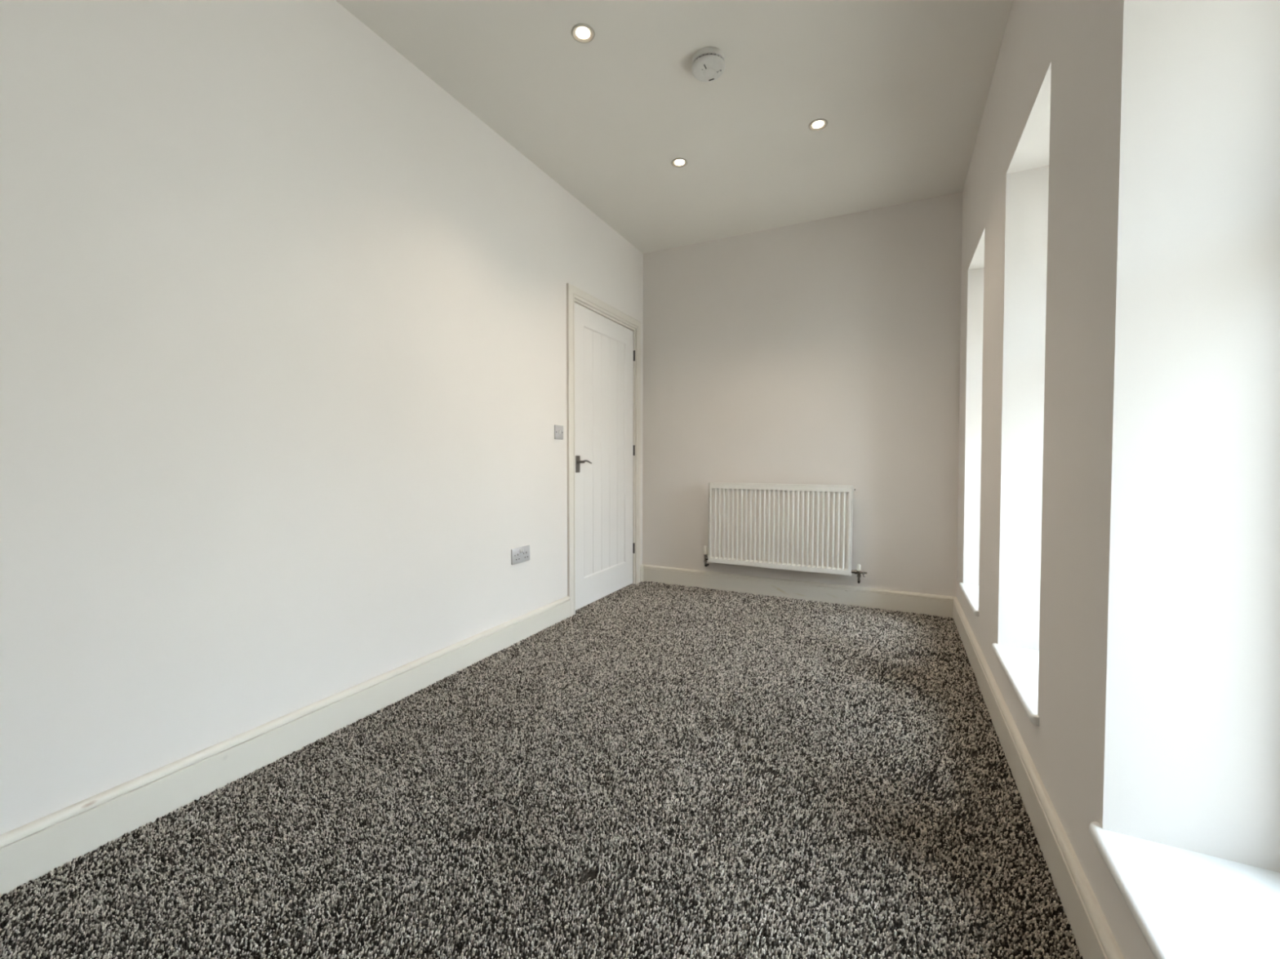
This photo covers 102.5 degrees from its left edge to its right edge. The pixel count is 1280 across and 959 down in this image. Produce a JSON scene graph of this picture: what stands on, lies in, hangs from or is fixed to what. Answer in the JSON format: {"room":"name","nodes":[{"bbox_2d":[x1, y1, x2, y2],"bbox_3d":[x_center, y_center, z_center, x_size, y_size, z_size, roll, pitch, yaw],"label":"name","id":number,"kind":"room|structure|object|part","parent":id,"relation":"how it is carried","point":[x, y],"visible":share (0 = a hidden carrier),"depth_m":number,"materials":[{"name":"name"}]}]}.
{"room":"empty bedroom","nodes":[
{"label":"empty bedroom","id":0,"kind":"room"},
{"bbox_2d":[0,0,643,835],"bbox_3d":[-1.091,-0.404,2.061,0.140,2.644,5.264,1,3,26],"label":"wall","id":1,"kind":"structure","parent":0,"point":[282,317],"depth_m":1.61,"materials":[{"name":"white paint"}]},
{"bbox_2d":[0,564,643,897],"bbox_3d":[-1.023,0.850,2.078,0.020,0.136,4.764,1,3,26],"label":"baseboard","id":2,"kind":"structure","parent":1,"relation":"attached to","point":[29,851],"depth_m":1.55,"materials":[{"name":"white wood"}]},
{"bbox_2d":[511,545,529,564],"bbox_3d":[-0.652,0.413,2.818,0.015,0.085,0.150,1,3,26],"label":"power socket","id":3,"kind":"object","parent":1,"relation":"attached to","point":[521,554],"visible":1,"depth_m":2.81,"materials":[{"name":"white plastic"}]},
{"bbox_2d":[554,425,563,439],"bbox_3d":[-0.490,-0.287,3.118,0.013,0.086,0.086,1,3,26],"label":"light switch","id":4,"kind":"object","parent":1,"relation":"attached to","point":[558,429],"visible":1,"depth_m":3.11,"materials":[{"name":"metal"}]},
{"bbox_2d":[566,283,640,617],"bbox_3d":[-0.272,-0.189,3.681,0.193,2.083,1.013,1,3,26],"label":"door","id":5,"kind":"structure","parent":1,"relation":"in","point":[603,342],"depth_m":3.61,"materials":[{"name":"white wood"}]},
{"bbox_3d":[-0.402,-0.100,3.325,0.008,0.110,0.045,1,3,26],"label":"handle plate","id":6,"kind":"part","parent":5,"relation":"part of","materials":[{"name":"silver metal"}]},
{"bbox_3d":[-0.357,-0.115,3.349,0.052,0.026,0.119,1,3,26],"label":"lever","id":7,"kind":"part","parent":5,"relation":"part of","materials":[{"name":"silver metal"}]},
{"bbox_2d":[0,583,1079,958],"bbox_3d":[0.185,1.020,1.490,3.213,0.150,5.264,1,3,26],"label":"floor","id":8,"kind":"structure","parent":0,"point":[593,875],"depth_m":1.32,"materials":[{"name":"grey carpet"}]},
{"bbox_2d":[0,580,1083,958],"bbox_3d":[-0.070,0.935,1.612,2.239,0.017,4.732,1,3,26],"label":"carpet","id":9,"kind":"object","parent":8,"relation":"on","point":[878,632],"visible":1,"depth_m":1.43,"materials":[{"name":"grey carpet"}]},
{"bbox_2d":[335,0,1013,253],"bbox_3d":[0.192,-1.796,1.374,3.213,0.200,5.264,1,3,26],"label":"ceiling","id":10,"kind":"structure","parent":0,"point":[901,87],"depth_m":2.30,"materials":[{"name":"white paint"}]},
{"bbox_2d":[571,22,595,43],"bbox_3d":[-0.219,-1.719,1.979,0.090,0.006,0.090,1,3,26],"label":"recessed light","id":11,"kind":"object","parent":10,"relation":"in","point":[586,34],"visible":1,"depth_m":1.98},
{"bbox_2d":[671,157,687,167],"bbox_3d":[0.219,-1.754,2.843,0.090,0.006,0.090,1,3,26],"label":"recessed light","id":12,"kind":"object","parent":10,"relation":"in","point":[679,162],"visible":1,"depth_m":2.84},
{"bbox_2d":[691,46,724,81],"bbox_3d":[0.281,-1.700,2.110,0.137,0.052,0.137,1,3,26],"label":"smoke detector","id":13,"kind":"object","parent":10,"relation":"attached to","point":[708,62],"visible":1,"depth_m":2.08,"materials":[{"name":"plastic"}]},
{"bbox_3d":[0.281,-1.714,2.109,0.135,0.024,0.135,1,3,26],"label":"plate","id":14,"kind":"part","parent":13,"relation":"part of","materials":[{"name":"plastic"}]},
{"bbox_2d":[808,118,827,131],"bbox_3d":[0.873,-1.738,2.517,0.090,0.006,0.090,1,3,26],"label":"recessed light","id":15,"kind":"object","parent":10,"relation":"in","point":[819,124],"visible":1,"depth_m":2.51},
{"bbox_2d":[642,191,962,596],"bbox_3d":[1.090,-0.470,3.781,2.258,2.644,0.250,1,3,26],"label":"wall","id":16,"kind":"structure","parent":0,"point":[826,351],"depth_m":3.55,"materials":[{"name":"white paint"}]},
{"bbox_2d":[702,482,866,583],"bbox_3d":[1.002,0.359,3.662,1.142,0.657,0.100,1,3,26],"label":"radiator","id":17,"kind":"object","parent":16,"relation":"attached to","point":[802,527],"visible":1,"depth_m":3.62,"materials":[{"name":"metal"}]},
{"bbox_3d":[0.527,0.323,3.874,0.002,0.603,0.060,1,3,26],"label":"panel","id":18,"kind":"part","parent":17,"relation":"part of","materials":[{"name":"metal"}]},
{"bbox_2d":[709,482,852,486],"bbox_3d":[0.973,0.033,3.643,0.991,0.005,0.060,1,3,26],"label":"grille","id":19,"kind":"object","parent":17,"relation":"attached to","point":[711,484],"depth_m":3.68,"materials":[{"name":"metal"}]},
{"bbox_3d":[1.419,0.343,3.437,0.002,0.603,0.060,1,3,26],"label":"panel","id":20,"kind":"part","parent":17,"relation":"part of","materials":[{"name":"metal"}]},
{"bbox_2d":[643,564,955,617],"bbox_3d":[1.006,0.787,3.723,2.208,0.136,0.020,1,3,26],"label":"baseboard","id":21,"kind":"structure","parent":16,"relation":"attached to","point":[932,605],"depth_m":3.63,"materials":[{"name":"white wood"}]},
{"bbox_2d":[956,0,1279,958],"bbox_3d":[1.108,-0.354,0.982,0.405,2.644,5.264,1,3,26],"label":"wall","id":22,"kind":"structure","parent":0,"point":[1118,503],"depth_m":0.95,"materials":[{"name":"white paint"}]},
{"bbox_2d":[959,582,978,616],"bbox_3d":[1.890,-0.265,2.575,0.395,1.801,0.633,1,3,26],"label":"window sill","id":23,"kind":"structure","parent":22,"relation":"in","point":[971,592],"depth_m":2.71,"materials":[{"name":"white plastic"}]},
{"bbox_2d":[991,642,1039,726],"bbox_3d":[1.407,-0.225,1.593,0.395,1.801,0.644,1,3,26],"label":"window sill","id":24,"kind":"structure","parent":22,"relation":"in","point":[1020,665],"depth_m":1.72,"materials":[{"name":"white plastic"}]},
{"bbox_2d":[952,596,1124,958],"bbox_3d":[0.941,0.895,1.114,0.021,0.136,4.764,1,3,26],"label":"baseboard","id":25,"kind":"structure","parent":22,"relation":"attached to","point":[1095,939],"depth_m":1.28,"materials":[{"name":"white wood"}]},
{"bbox_2d":[1088,821,1279,958],"bbox_3d":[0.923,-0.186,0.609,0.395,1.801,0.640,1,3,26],"label":"window sill","id":26,"kind":"structure","parent":22,"relation":"in","point":[1184,904],"depth_m":0.83,"materials":[{"name":"white plastic"}]}
]}

